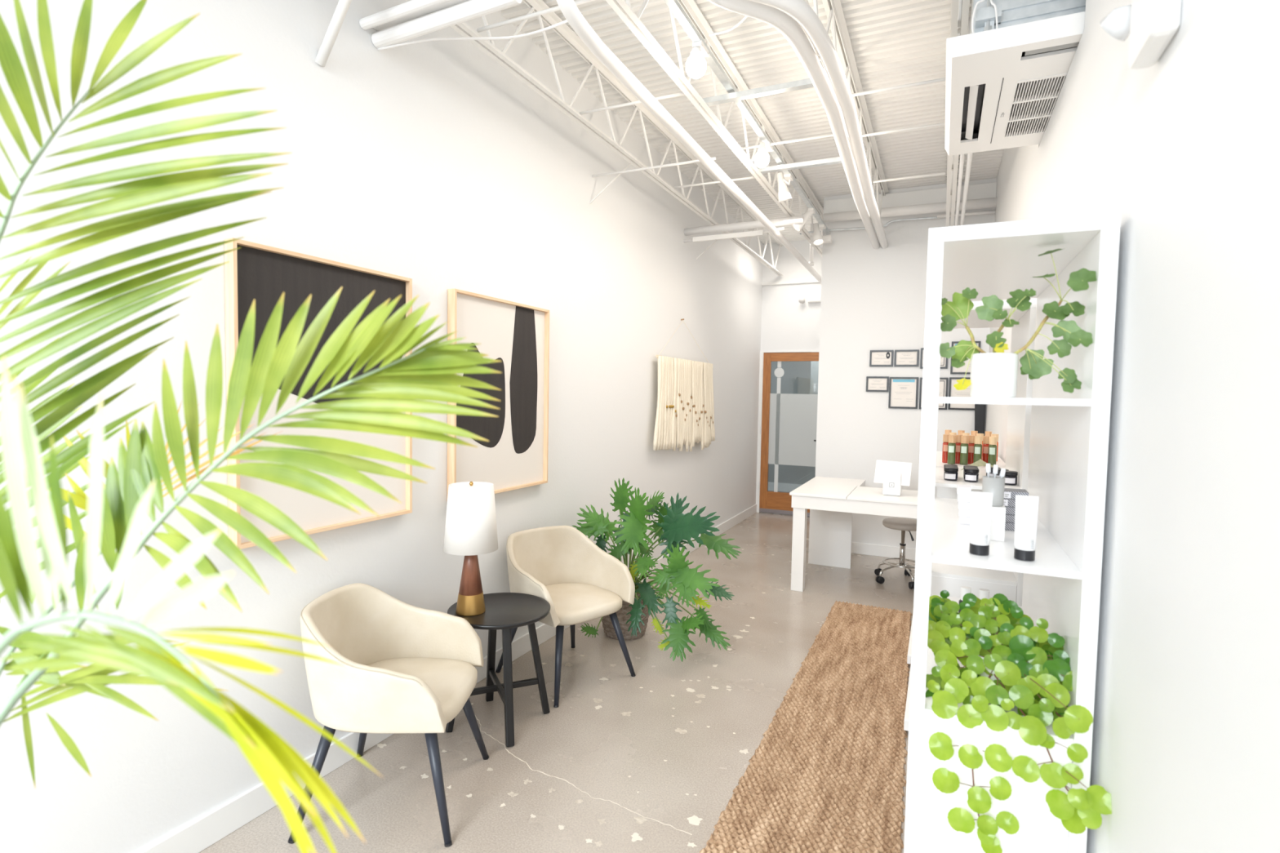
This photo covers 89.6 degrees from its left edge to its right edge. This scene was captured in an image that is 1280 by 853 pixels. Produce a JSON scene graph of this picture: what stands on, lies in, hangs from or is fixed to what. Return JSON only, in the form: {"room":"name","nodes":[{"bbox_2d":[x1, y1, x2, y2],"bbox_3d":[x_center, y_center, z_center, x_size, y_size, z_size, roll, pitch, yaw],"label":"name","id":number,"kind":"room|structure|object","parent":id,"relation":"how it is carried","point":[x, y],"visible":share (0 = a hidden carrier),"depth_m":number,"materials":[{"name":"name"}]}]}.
{"room":"salon","nodes":[
{"label":"salon","id":0,"kind":"room"},
{"bbox_2d":[0,0,763,852],"bbox_3d":[-0.607,-0.436,3.895,0.120,3.500,9.970,2,3,25],"label":"wall","id":1,"kind":"structure","parent":0,"point":[433,164],"depth_m":2.52,"materials":[{"name":"white paint"}]},
{"bbox_2d":[224,237,412,549],"bbox_3d":[-1.185,-0.117,2.481,0.045,1.026,0.784,2,3,25],"label":"abstract painting","id":2,"kind":"object","parent":1,"relation":"attached to","point":[261,273],"visible":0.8,"depth_m":2.38,"materials":[{"name":"paper"}]},
{"bbox_2d":[315,0,351,66],"bbox_3d":[-1.011,-1.631,2.306,0.430,0.591,0.037,2,3,25],"label":"strut","id":3,"kind":"object","parent":1,"relation":"attached to","point":[339,15],"visible":1,"depth_m":2.36,"materials":[{"name":"white paint"}]},
{"bbox_2d":[359,0,521,48],"bbox_3d":[-0.745,-1.586,2.464,0.749,0.105,0.150,2,3,25],"label":"ceiling light","id":4,"kind":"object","parent":1,"relation":"attached to","point":[412,19],"depth_m":2.48,"materials":[{"name":"white metal"}]},
{"bbox_2d":[377,13,582,50],"bbox_3d":[-0.647,-1.578,2.589,0.852,0.100,0.052,1,3,6],"label":"loose cable","id":5,"kind":"object","parent":4,"relation":"on","point":[566,20],"visible":0.91,"depth_m":2.59,"materials":[{"name":"white plastic"}]},
{"bbox_2d":[137,503,756,852],"bbox_3d":[-0.576,1.259,3.951,0.014,0.110,9.970,2,3,25],"label":"baseboard","id":6,"kind":"structure","parent":1,"relation":"attached to","point":[206,830],"depth_m":2.29,"materials":[{"name":"white paint"}]},
{"bbox_2d":[447,288,549,495],"bbox_3d":[-0.732,-0.160,3.450,0.045,1.020,0.815,2,3,25],"label":"abstract painting","id":7,"kind":"object","parent":1,"relation":"attached to","point":[514,456],"visible":0.77,"depth_m":3.46,"materials":[{"name":"beige paper"}]},
{"bbox_2d":[592,157,715,177],"bbox_3d":[0.063,-1.646,4.100,0.870,0.016,0.016,2,3,25],"label":"rod","id":8,"kind":"object","parent":1,"relation":"attached to","point":[713,158],"visible":1,"depth_m":4.10,"materials":[{"name":"white paint"}]},
{"bbox_2d":[653,318,715,451],"bbox_3d":[0.416,-0.366,5.846,0.104,1.212,1.509,2,3,25],"label":"macrame hanging","id":9,"kind":"object","parent":1,"relation":"attached to","point":[685,386],"visible":1,"depth_m":5.71,"materials":[{"name":"beige fabric"}]},
{"bbox_2d":[683,226,784,242],"bbox_3d":[0.792,-1.664,5.603,0.921,0.056,0.026,2,3,25],"label":"conduit","id":10,"kind":"object","parent":1,"relation":"attached to","point":[782,228],"visible":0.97,"depth_m":5.47,"materials":[{"name":"white"}]},
{"bbox_2d":[693,230,763,242],"bbox_3d":[0.757,-1.651,5.587,0.630,0.045,0.020,2,3,25],"label":"rail","id":11,"kind":"object","parent":10,"relation":"attached to","point":[758,233],"visible":1,"depth_m":5.57,"materials":[{"name":"white metal"}]},
{"bbox_2d":[684,215,804,235],"bbox_3d":[0.883,-1.742,5.590,1.051,0.074,0.064,2,3,25],"label":"pipe","id":12,"kind":"object","parent":1,"relation":"attached to","point":[792,220],"visible":1,"depth_m":5.57,"materials":[{"name":"white metal"}]},
{"bbox_2d":[199,511,922,852],"bbox_3d":[1.276,1.383,4.222,3.550,0.101,12.320,2,3,25],"label":"floor","id":13,"kind":"structure","parent":0,"point":[651,761],"depth_m":2.81,"materials":[{"name":"concrete"}]},
{"bbox_2d":[0,0,502,852],"bbox_3d":[-0.858,0.368,0.985,1.263,2.176,0.662,2,3,15],"label":"areca palm","id":14,"kind":"object","parent":13,"relation":"on","point":[117,510],"visible":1,"depth_m":1.05,"materials":[{"name":"green plant"}]},
{"bbox_2d":[287,582,488,847],"bbox_3d":[-0.915,1.013,2.397,0.587,0.752,0.594,1,3,0],"label":"armchair","id":15,"kind":"object","parent":13,"relation":"on","point":[411,668],"visible":0.98,"depth_m":2.35,"materials":[{"name":"beige fabric"}]},
{"bbox_2d":[445,592,550,747],"bbox_3d":[-0.646,1.096,2.958,0.460,0.536,0.460,2,3,25],"label":"side table","id":16,"kind":"object","parent":13,"relation":"on","point":[504,611],"visible":0.83,"depth_m":2.93,"materials":[{"name":"black wood"}]},
{"bbox_2d":[443,481,497,616],"bbox_3d":[-0.758,0.540,2.889,0.239,0.590,0.239,2,3,25],"label":"table lamp","id":17,"kind":"object","parent":16,"relation":"on","point":[470,527],"visible":1,"depth_m":2.81,"materials":[{"name":"white fabric"}]},
{"bbox_2d":[495,525,635,707],"bbox_3d":[-0.409,0.968,3.482,0.594,0.752,0.587,-2,4,-44],"label":"armchair","id":18,"kind":"object","parent":13,"relation":"on","point":[581,582],"visible":0.88,"depth_m":3.55,"materials":[{"name":"beige fabric"}]},
{"bbox_2d":[601,582,648,640],"bbox_3d":[-0.095,1.165,4.092,0.320,0.300,0.320,2,3,25],"label":"basket","id":19,"kind":"object","parent":13,"relation":"on","point":[622,615],"depth_m":3.97,"materials":[{"name":"brown wicker"}]},
{"bbox_2d":[572,478,742,662],"bbox_3d":[0.032,0.839,3.824,1.057,0.984,0.783,2,3,25],"label":"philodendron","id":20,"kind":"object","parent":13,"relation":"on","point":[673,526],"visible":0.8,"depth_m":3.82,"materials":[{"name":"green plant"}]},
{"bbox_2d":[699,600,912,852],"bbox_3d":[0.973,1.376,3.054,0.634,0.022,3.557,2,3,25],"label":"jute rug","id":21,"kind":"object","parent":13,"relation":"on","point":[826,775],"visible":0.99,"depth_m":2.71,"materials":[{"name":"beige wicker"}]},
{"bbox_2d":[789,476,918,591],"bbox_3d":[2.042,0.906,5.275,1.408,0.775,1.170,2,3,25],"label":"reception desk","id":22,"kind":"object","parent":13,"relation":"on","point":[832,502],"visible":0.64,"depth_m":5.06,"materials":[{"name":"white laminate"}]},
{"bbox_2d":[873,459,911,496],"bbox_3d":[1.960,0.400,4.999,0.266,0.260,0.138,2,3,25],"label":"payment terminal","id":23,"kind":"object","parent":22,"relation":"on","point":[893,475],"visible":1,"depth_m":4.97,"materials":[{"name":"white paint"}]},
{"bbox_2d":[874,517,916,589],"bbox_3d":[2.199,1.036,5.364,0.467,0.512,0.471,2,3,25],"label":"stool","id":24,"kind":"object","parent":13,"relation":"on","point":[903,525],"visible":0.77,"depth_m":5.32,"materials":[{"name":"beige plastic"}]},
{"bbox_2d":[906,451,1005,664],"bbox_3d":[1.971,0.778,4.019,0.475,1.155,1.125,2,3,25],"label":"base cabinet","id":25,"kind":"object","parent":13,"relation":"on","point":[940,492],"visible":0.1,"depth_m":3.56,"materials":[{"name":"white paint"}]},
{"bbox_2d":[942,434,951,462],"bbox_3d":[1.773,0.128,3.727,0.041,0.163,0.041,2,3,25],"label":"spray bottle","id":26,"kind":"object","parent":25,"relation":"on","point":[945,437],"visible":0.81,"depth_m":3.71,"materials":[{"name":"red glass"}]},
{"bbox_2d":[946,435,955,464],"bbox_3d":[1.773,0.131,3.662,0.041,0.163,0.041,2,3,25],"label":"spray bottle","id":27,"kind":"object","parent":25,"relation":"on","point":[952,438],"visible":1,"depth_m":3.65,"materials":[{"name":"green glass"}]},
{"bbox_2d":[960,435,968,465],"bbox_3d":[1.830,0.134,3.635,0.041,0.163,0.041,2,3,25],"label":"spray bottle","id":28,"kind":"object","parent":25,"relation":"on","point":[964,439],"visible":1,"depth_m":3.62,"materials":[{"name":"green glass"}]},
{"bbox_2d":[968,435,974,464],"bbox_3d":[1.892,0.133,3.672,0.041,0.163,0.041,2,3,25],"label":"spray bottle","id":29,"kind":"object","parent":25,"relation":"on","point":[971,437],"visible":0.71,"depth_m":3.66,"materials":[{"name":"red glass"}]},
{"bbox_2d":[973,435,982,462],"bbox_3d":[1.892,0.136,3.606,0.041,0.163,0.041,2,3,25],"label":"spray bottle","id":30,"kind":"object","parent":25,"relation":"on","point":[978,439],"visible":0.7,"depth_m":3.59,"materials":[{"name":"green glass"}]},
{"bbox_2d":[982,435,991,462],"bbox_3d":[1.959,0.136,3.641,0.041,0.163,0.041,2,3,25],"label":"spray bottle","id":31,"kind":"object","parent":25,"relation":"on","point":[985,438],"visible":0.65,"depth_m":3.63,"materials":[{"name":"red glass"}]},
{"bbox_2d":[987,436,997,465],"bbox_3d":[1.957,0.139,3.575,0.041,0.163,0.041,2,3,25],"label":"spray bottle","id":32,"kind":"object","parent":25,"relation":"on","point":[992,457],"visible":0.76,"depth_m":3.56,"materials":[{"name":"green glass"}]},
{"bbox_2d":[903,298,1036,731],"bbox_3d":[1.577,0.424,3.119,0.451,1.938,0.770,2,3,25],"label":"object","id":33,"kind":"object","parent":13,"relation":"on","point":[950,578],"visible":0.21,"depth_m":2.81,"materials":[{"name":"white paint"}]},
{"bbox_2d":[943,466,958,480],"bbox_3d":[1.411,0.215,2.923,0.059,0.058,0.059,2,3,25],"label":"jar","id":34,"kind":"object","parent":33,"relation":"on","point":[950,473],"visible":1,"depth_m":2.90,"materials":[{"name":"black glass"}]},
{"bbox_2d":[964,467,978,482],"bbox_3d":[1.486,0.218,2.888,0.059,0.058,0.059,2,3,25],"label":"jar","id":35,"kind":"object","parent":33,"relation":"on","point":[971,475],"visible":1,"depth_m":2.87,"materials":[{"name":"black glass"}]},
{"bbox_2d":[1004,470,1017,485],"bbox_3d":[1.612,0.224,2.807,0.059,0.058,0.059,2,3,25],"label":"jar","id":36,"kind":"object","parent":33,"relation":"on","point":[1011,477],"visible":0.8,"depth_m":2.78,"materials":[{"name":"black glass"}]},
{"bbox_2d":[903,212,1120,852],"bbox_3d":[1.125,0.460,2.089,0.398,1.952,1.100,2,3,25],"label":"open shelf unit","id":37,"kind":"object","parent":13,"relation":"on","point":[1068,444],"visible":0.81,"depth_m":1.64,"materials":[{"name":"white paint"}]},
{"bbox_2d":[968,491,992,555],"bbox_3d":[0.891,0.253,1.683,0.049,0.162,0.051,-1,3,-30],"label":"tube","id":38,"kind":"object","parent":37,"relation":"on","point":[981,503],"visible":1,"depth_m":1.67,"materials":[{"name":"white plastic"}]},
{"bbox_2d":[990,504,1005,542],"bbox_3d":[1.031,0.278,1.883,0.058,0.096,0.080,2,3,25],"label":"box","id":39,"kind":"object","parent":37,"relation":"on","point":[997,518],"visible":0.48,"depth_m":1.84,"materials":[{"name":"white cardboard"}]},
{"bbox_2d":[982,475,1004,506],"bbox_3d":[1.030,0.188,1.879,0.058,0.082,0.058,2,3,25],"label":"cup","id":40,"kind":"object","parent":39,"relation":"on","point":[996,486],"visible":0.65,"depth_m":1.85,"materials":[{"name":"grey ceramic"}]},
{"bbox_2d":[1004,522,1014,530],"bbox_3d":[1.153,0.308,2.047,0.070,0.024,0.102,2,3,25],"label":"carton","id":41,"kind":"object","parent":37,"relation":"on","point":[1008,526],"visible":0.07,"depth_m":2.00,"materials":[{"name":"white"}]},
{"bbox_2d":[1004,514,1014,523],"bbox_3d":[1.160,0.285,2.045,0.070,0.024,0.098,2,3,25],"label":"carton","id":42,"kind":"object","parent":41,"relation":"on","point":[1009,518],"visible":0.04,"depth_m":2.00,"materials":[{"name":"white"}]},
{"bbox_2d":[1004,506,1015,515],"bbox_3d":[1.168,0.261,2.042,0.070,0.024,0.094,2,3,25],"label":"carton","id":43,"kind":"object","parent":42,"relation":"on","point":[1009,510],"visible":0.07,"depth_m":2.00,"materials":[{"name":"white"}]},
{"bbox_2d":[1003,498,1015,506],"bbox_3d":[1.176,0.237,2.040,0.070,0.024,0.090,2,3,25],"label":"carton","id":44,"kind":"object","parent":43,"relation":"on","point":[1006,502],"visible":0.21,"depth_m":2.00,"materials":[{"name":"white"}]},
{"bbox_2d":[1004,488,1028,499],"bbox_3d":[1.184,0.213,2.037,0.070,0.024,0.086,2,3,25],"label":"carton","id":45,"kind":"object","parent":44,"relation":"on","point":[1009,493],"visible":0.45,"depth_m":2.01,"materials":[{"name":"white cardboard"}]},
{"bbox_2d":[939,248,1096,398],"bbox_3d":[0.961,-0.263,1.651,0.347,0.379,0.127,3,4,38],"label":"plant","id":46,"kind":"object","parent":37,"relation":"on","point":[994,374],"visible":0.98,"depth_m":1.65,"materials":[{"name":"green plant"}]},
{"bbox_2d":[924,590,1111,852],"bbox_3d":[0.953,0.755,1.691,0.406,0.566,0.476,2,3,25],"label":"trailing plant","id":47,"kind":"object","parent":37,"relation":"on","point":[1006,660],"visible":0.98,"depth_m":1.62,"materials":[{"name":"green plant"}]},
{"bbox_2d":[1013,494,1039,561],"bbox_3d":[0.980,0.257,1.634,0.049,0.162,0.051,-1,3,-30],"label":"tube","id":48,"kind":"object","parent":37,"relation":"on","point":[1026,506],"visible":1,"depth_m":1.62,"materials":[{"name":"white plastic"}]},
{"bbox_3d":[1.070,0.303,2.114,0.040,0.024,0.070,2,3,25],"label":"carton","id":49,"kind":"object","parent":37,"relation":"on","visible":0},
{"bbox_3d":[1.068,0.280,2.114,0.040,0.024,0.070,2,3,25],"label":"carton","id":50,"kind":"object","parent":49,"relation":"on","visible":0},
{"bbox_2d":[957,501,970,510],"bbox_3d":[1.066,0.255,2.114,0.040,0.024,0.070,2,3,25],"label":"carton","id":51,"kind":"object","parent":50,"relation":"on","point":[962,505],"visible":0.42,"depth_m":2.08,"materials":[{"name":"white"}]},
{"bbox_2d":[957,493,970,502],"bbox_3d":[1.064,0.231,2.114,0.040,0.024,0.070,2,3,25],"label":"carton","id":52,"kind":"object","parent":51,"relation":"on","point":[961,498],"visible":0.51,"depth_m":2.08,"materials":[{"name":"white"}]},
{"bbox_2d":[956,484,971,495],"bbox_3d":[1.063,0.207,2.113,0.040,0.024,0.070,2,3,25],"label":"carton","id":53,"kind":"object","parent":52,"relation":"on","point":[961,489],"visible":0.89,"depth_m":2.08,"materials":[{"name":"white"}]},
{"bbox_2d":[497,0,1004,243],"bbox_3d":[1.007,-2.140,3.071,3.671,0.078,10.174,2,3,25],"label":"ceiling","id":54,"kind":"structure","parent":0,"point":[895,42],"depth_m":4.09,"materials":[{"name":"white paint"}]},
{"bbox_2d":[748,0,888,248],"bbox_3d":[1.348,-1.859,4.027,0.422,0.525,4.531,3,3,30],"label":"pipe","id":55,"kind":"object","parent":54,"relation":"attached to","point":[799,11],"visible":1,"depth_m":2.91,"materials":[{"name":"white metal"}]},
{"bbox_2d":[707,0,879,248],"bbox_3d":[1.294,-1.862,4.080,0.375,0.525,4.482,3,3,29],"label":"pipe","id":56,"kind":"object","parent":55,"relation":"attached to","point":[789,28],"visible":0.97,"depth_m":2.85,"materials":[{"name":"white metal"}]},
{"bbox_2d":[944,0,1085,155],"bbox_3d":[1.728,-1.660,2.506,0.952,0.733,1.045,2,3,25],"label":"air conditioner","id":57,"kind":"object","parent":54,"relation":"attached to","point":[1005,77],"depth_m":2.34,"materials":[{"name":"white plastic"}]},
{"bbox_2d":[1004,72,1067,138],"bbox_3d":[1.792,-1.304,2.562,0.558,0.017,0.581,2,3,25],"label":"ceiling vent","id":58,"kind":"object","parent":57,"relation":"in","point":[1031,100],"depth_m":2.61,"materials":[{"name":"white metal"}]},
{"bbox_2d":[768,351,811,484],"bbox_3d":[2.701,-0.237,9.090,3.600,2.700,1.980,2,3,25],"label":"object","id":59,"kind":"structure","parent":0,"point":[796,379],"depth_m":10.21,"materials":[{"name":"grey glass"}]},
{"bbox_2d":[768,482,801,492],"bbox_3d":[3.052,1.008,9.953,3.400,0.140,0.015,2,3,25],"label":"baseboard","id":60,"kind":"structure","parent":59,"relation":"attached to","point":[787,487],"depth_m":10.29,"materials":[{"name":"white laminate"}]},
{"bbox_2d":[760,240,822,351],"bbox_3d":[2.703,-0.579,7.914,2.771,3.500,0.120,2,3,25],"label":"wall","id":61,"kind":"structure","parent":0,"point":[788,324],"depth_m":8.18,"materials":[{"name":"white paint"}]},
{"bbox_2d":[556,0,821,284],"bbox_3d":[0.993,-1.867,5.117,0.079,0.509,6.275,2,3,24],"label":"pipe","id":62,"kind":"object","parent":61,"relation":"attached to","point":[569,9],"visible":0.92,"depth_m":3.17,"materials":[{"name":"white metal"}]},
{"bbox_2d":[755,350,818,512],"bbox_3d":[1.962,0.089,8.267,1.020,2.105,0.120,2,3,25],"label":"trim","id":63,"kind":"structure","parent":61,"relation":"attached to","point":[761,379],"depth_m":8.38,"materials":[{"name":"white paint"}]},
{"bbox_2d":[758,351,818,516],"bbox_3d":[1.981,0.097,8.201,0.918,2.073,0.094,2,3,25],"label":"door","id":64,"kind":"structure","parent":61,"relation":"in","point":[788,420],"depth_m":8.28,"materials":[{"name":"brown wood"}]},
{"bbox_2d":[761,279,818,285],"bbox_3d":[2.027,-1.819,8.096,1.100,0.035,0.030,2,3,25],"label":"trim","id":65,"kind":"structure","parent":61,"relation":"attached to","point":[812,280],"depth_m":8.14,"materials":[{"name":"white paint"}]},
{"bbox_2d":[807,360,818,481],"bbox_3d":[2.741,-0.187,9.204,0.620,2.590,0.044,2,3,25],"label":"wall","id":66,"kind":"structure","parent":0,"point":[814,364],"depth_m":9.28,"materials":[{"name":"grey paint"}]},
{"bbox_2d":[815,177,996,548],"bbox_3d":[2.852,-0.522,6.836,1.586,3.500,1.710,2,3,25],"label":"wall partition","id":67,"kind":"structure","parent":0,"point":[872,299],"depth_m":6.18,"materials":[{"name":"white paint"}]},
{"bbox_2d":[866,376,888,391],"bbox_3d":[2.270,-0.406,6.158,0.202,0.145,0.018,2,3,25],"label":"framed certificate","id":68,"kind":"object","parent":67,"relation":"attached to","point":[873,384],"visible":1,"depth_m":6.16,"materials":[{"name":"white paper"}]},
{"bbox_2d":[869,350,893,366],"bbox_3d":[2.299,-0.649,6.134,0.209,0.155,0.018,2,3,25],"label":"framed certificate","id":69,"kind":"object","parent":67,"relation":"attached to","point":[877,357],"visible":1,"depth_m":6.13,"materials":[{"name":"white paper"}]},
{"bbox_2d":[851,542,915,560],"bbox_3d":[2.412,1.202,6.162,1.486,0.110,0.014,2,3,25],"label":"baseboard","id":70,"kind":"structure","parent":67,"relation":"attached to","point":[878,550],"depth_m":6.20,"materials":[{"name":"white paint"}]},
{"bbox_2d":[888,377,918,408],"bbox_3d":[2.479,-0.317,6.063,0.252,0.295,0.018,2,3,25],"label":"framed certificate","id":71,"kind":"object","parent":67,"relation":"attached to","point":[903,391],"visible":1,"depth_m":6.06,"materials":[{"name":"white paper"}]},
{"bbox_2d":[893,349,919,366],"bbox_3d":[2.500,-0.641,6.040,0.212,0.155,0.018,2,3,25],"label":"framed certificate","id":72,"kind":"object","parent":67,"relation":"attached to","point":[910,357],"visible":1,"depth_m":6.04,"materials":[{"name":"white paper"}]},
{"bbox_2d":[824,182,996,213],"bbox_3d":[2.474,-2.108,5.985,1.471,0.140,0.030,2,3,25],"label":"beam","id":73,"kind":"structure","parent":67,"relation":"attached to","point":[985,190],"depth_m":5.93,"materials":[{"name":"white metal"}]},
{"bbox_2d":[919,377,948,409],"bbox_3d":[2.713,-0.305,5.955,0.236,0.294,0.018,2,3,25],"label":"framed certificate","id":74,"kind":"object","parent":67,"relation":"attached to","point":[943,392],"visible":0.42,"depth_m":5.92,"materials":[{"name":"black wood"}]},
{"bbox_2d":[920,347,947,368],"bbox_3d":[2.712,-0.630,5.941,0.230,0.190,0.018,2,3,25],"label":"framed certificate","id":75,"kind":"object","parent":67,"relation":"attached to","point":[944,361],"visible":0.41,"depth_m":5.92,"materials":[{"name":"paper"}]},
{"bbox_2d":[947,377,974,410],"bbox_3d":[2.944,-0.298,5.847,0.255,0.295,0.018,2,3,25],"label":"framed certificate","id":76,"kind":"object","parent":67,"relation":"attached to","point":[953,392],"visible":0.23,"depth_m":5.87,"materials":[{"name":"white paper"}]},
{"bbox_2d":[951,16,970,302],"bbox_3d":[2.256,-1.500,4.561,0.024,1.260,2.804,2,3,25],"label":"conduit","id":77,"kind":"object","parent":67,"relation":"attached to","point":[962,156],"visible":0.14,"depth_m":4.49,"materials":[{"name":"white metal"}]},
{"bbox_2d":[950,341,980,373],"bbox_3d":[2.946,-0.623,5.832,0.234,0.295,0.018,2,3,25],"label":"framed certificate","id":78,"kind":"object","parent":67,"relation":"attached to","point":[962,370],"visible":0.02,"depth_m":5.84,"materials":[{"name":"white paper"}]},
{"bbox_2d":[960,152,973,225],"bbox_3d":[2.295,-1.498,4.543,0.028,1.260,2.808,2,3,25],"label":"conduit","id":79,"kind":"object","parent":67,"relation":"attached to","point":[969,155],"visible":0.11,"depth_m":4.58,"materials":[{"name":"white metal"}]},
{"bbox_2d":[974,404,986,435],"bbox_3d":[3.053,-0.090,5.791,0.090,0.450,0.035,2,3,25],"label":"banner","id":80,"kind":"object","parent":67,"relation":"attached to","point":[980,409],"visible":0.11,"depth_m":5.77,"materials":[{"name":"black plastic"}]},
{"bbox_2d":[985,0,1279,852],"bbox_3d":[1.825,-0.293,1.896,0.940,3.500,8.400,2,3,25],"label":"wall","id":81,"kind":"structure","parent":0,"point":[1185,145],"depth_m":1.07,"materials":[{"name":"white paint"}]},
{"bbox_2d":[822,197,996,222],"bbox_3d":[2.433,-1.977,5.894,1.460,0.091,0.084,2,3,25],"label":"pipe","id":82,"kind":"object","parent":81,"relation":"attached to","point":[988,202],"visible":0.94,"depth_m":5.84,"materials":[{"name":"white metal"}]},
{"bbox_2d":[937,209,995,217],"bbox_3d":[2.905,-1.895,5.743,0.464,0.032,0.028,2,3,25],"label":"conduit","id":83,"kind":"object","parent":81,"relation":"attached to","point":[993,211],"visible":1,"depth_m":5.71,"materials":[{"name":"white"}]},
{"bbox_2d":[1100,0,1182,69],"bbox_3d":[1.015,-0.879,1.309,0.073,0.300,0.299,2,3,16],"label":"emergency light","id":84,"kind":"object","parent":81,"relation":"attached to","point":[1150,25],"visible":1,"depth_m":1.24,"materials":[{"name":"white plastic"}]},
{"bbox_3d":[-1.569,-0.197,-1.218,2.771,3.500,0.120,2,3,25],"label":"wall","id":85,"kind":"structure","parent":0,"visible":0},
{"bbox_2d":[449,0,783,275],"bbox_3d":[-0.303,-1.931,3.691,0.080,0.406,9.930,2,3,25],"label":"joist","id":86,"kind":"object","parent":85,"relation":"attached to","point":[488,47],"visible":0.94,"depth_m":3.87,"materials":[{"name":"white metal"}]},
{"bbox_2d":[476,0,594,32],"bbox_3d":[-0.416,-1.724,2.686,0.650,0.016,0.016,2,3,25],"label":"rod","id":87,"kind":"object","parent":86,"relation":"attached to","point":[578,2],"visible":1,"depth_m":2.71,"materials":[{"name":"white paint"}]},
{"bbox_2d":[579,92,684,115],"bbox_3d":[-0.043,-1.748,3.483,0.650,0.016,0.016,2,3,25],"label":"rod","id":88,"kind":"object","parent":86,"relation":"attached to","point":[678,94],"visible":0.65,"depth_m":3.49,"materials":[{"name":"white paint"}]},
{"bbox_2d":[673,176,754,188],"bbox_3d":[0.549,-1.800,4.750,0.650,0.016,0.016,2,3,25],"label":"rod","id":89,"kind":"object","parent":86,"relation":"attached to","point":[750,177],"visible":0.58,"depth_m":4.76,"materials":[{"name":"white paint"}]},
{"bbox_2d":[605,0,823,257],"bbox_3d":[0.322,-1.905,3.399,0.080,0.406,9.930,2,3,25],"label":"joist","id":90,"kind":"object","parent":85,"relation":"attached to","point":[622,8],"visible":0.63,"depth_m":3.63,"materials":[{"name":"white metal"}]},
{"bbox_2d":[699,78,813,106],"bbox_3d":[0.594,-1.713,3.308,0.645,0.028,0.040,2,3,25],"label":"channel","id":91,"kind":"object","parent":90,"relation":"attached to","point":[803,83],"visible":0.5,"depth_m":3.29,"materials":[{"name":"metal"}]},
{"bbox_2d":[663,0,830,234],"bbox_3d":[0.792,-1.771,4.030,0.044,0.042,4.900,2,3,25],"label":"track","id":92,"kind":"object","parent":91,"relation":"attached to","point":[674,6],"visible":0.85,"depth_m":3.33,"materials":[{"name":"metal"}]},
{"bbox_2d":[685,46,706,79],"bbox_3d":[0.252,-1.637,2.895,0.094,0.132,0.094,2,3,25],"label":"globe light","id":93,"kind":"object","parent":92,"relation":"hanging from","point":[695,64],"visible":1,"depth_m":2.87,"materials":[{"name":"white glass"}]},
{"bbox_2d":[754,142,769,168],"bbox_3d":[0.750,-1.671,3.961,0.094,0.152,0.094,2,3,25],"label":"globe light","id":94,"kind":"object","parent":92,"relation":"hanging from","point":[762,158],"visible":1,"depth_m":3.93,"materials":[{"name":"white glass"}]},
{"bbox_2d":[776,172,791,202],"bbox_3d":[1.054,-1.740,4.692,0.108,0.206,0.119,2,3,25],"label":"track spotlight","id":95,"kind":"object","parent":92,"relation":"attached to","point":[784,194],"visible":1,"depth_m":4.66,"materials":[{"name":"white metal"}]},
{"bbox_2d":[791,209,813,231],"bbox_3d":[1.369,-1.746,5.451,0.180,0.191,0.098,1,3,-9],"label":"track spotlight","id":96,"kind":"object","parent":92,"relation":"attached to","point":[806,215],"visible":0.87,"depth_m":5.42,"materials":[{"name":"white metal"}]},
{"bbox_2d":[813,222,823,245],"bbox_3d":[1.637,-1.773,5.912,0.109,0.205,0.119,2,3,25],"label":"track spotlight","id":97,"kind":"object","parent":92,"relation":"attached to","point":[818,239],"visible":1,"depth_m":5.92,"materials":[{"name":"white metal"}]},
{"bbox_2d":[800,216,937,235],"bbox_3d":[2.138,-1.902,6.102,1.230,0.065,0.018,2,3,25],"label":"conduit","id":98,"kind":"object","parent":92,"relation":"attached to","point":[934,217],"visible":0.74,"depth_m":6.01,"materials":[{"name":"metal"}]},
{"bbox_2d":[741,133,833,149],"bbox_3d":[0.913,-1.766,3.994,0.590,0.016,0.016,2,3,25],"label":"rod","id":99,"kind":"object","parent":90,"relation":"attached to","point":[828,135],"visible":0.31,"depth_m":3.97,"materials":[{"name":"white paint"}]},
{"bbox_2d":[755,156,842,173],"bbox_3d":[1.072,-1.756,4.330,0.645,0.028,0.040,2,3,25],"label":"channel","id":100,"kind":"object","parent":90,"relation":"attached to","point":[833,160],"visible":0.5,"depth_m":4.32,"materials":[{"name":"metal"}]},
{"bbox_2d":[799,0,888,235],"bbox_3d":[0.555,-1.849,2.353,0.080,0.406,8.230,2,3,25],"label":"joist","id":101,"kind":"object","parent":85,"relation":"attached to","point":[842,42],"visible":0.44,"depth_m":3.80,"materials":[{"name":"white metal"}]},
{"bbox_2d":[861,122,945,137],"bbox_3d":[1.492,-1.712,3.725,0.510,0.016,0.016,2,3,25],"label":"rod","id":102,"kind":"object","parent":101,"relation":"attached to","point":[940,123],"visible":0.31,"depth_m":3.71,"materials":[{"name":"white paint"}]},
{"bbox_2d":[946,0,969,226],"bbox_3d":[1.071,-1.827,2.113,0.080,0.406,8.230,2,3,25],"label":"joist","id":103,"kind":"object","parent":85,"relation":"attached to","point":[959,16],"visible":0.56,"depth_m":4.08,"materials":[{"name":"white metal"}]},
{"bbox_2d":[851,77,946,96],"bbox_3d":[1.266,-1.691,3.217,0.490,0.016,0.016,2,3,25],"label":"rod","id":104,"kind":"object","parent":103,"relation":"attached to","point":[942,79],"visible":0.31,"depth_m":3.20,"materials":[{"name":"white paint"}]},
{"bbox_2d":[873,172,946,182],"bbox_3d":[1.884,-1.745,4.515,0.470,0.016,0.016,2,3,25],"label":"rod","id":105,"kind":"object","parent":103,"relation":"attached to","point":[941,173],"visible":1,"depth_m":4.51,"materials":[{"name":"white paint"}]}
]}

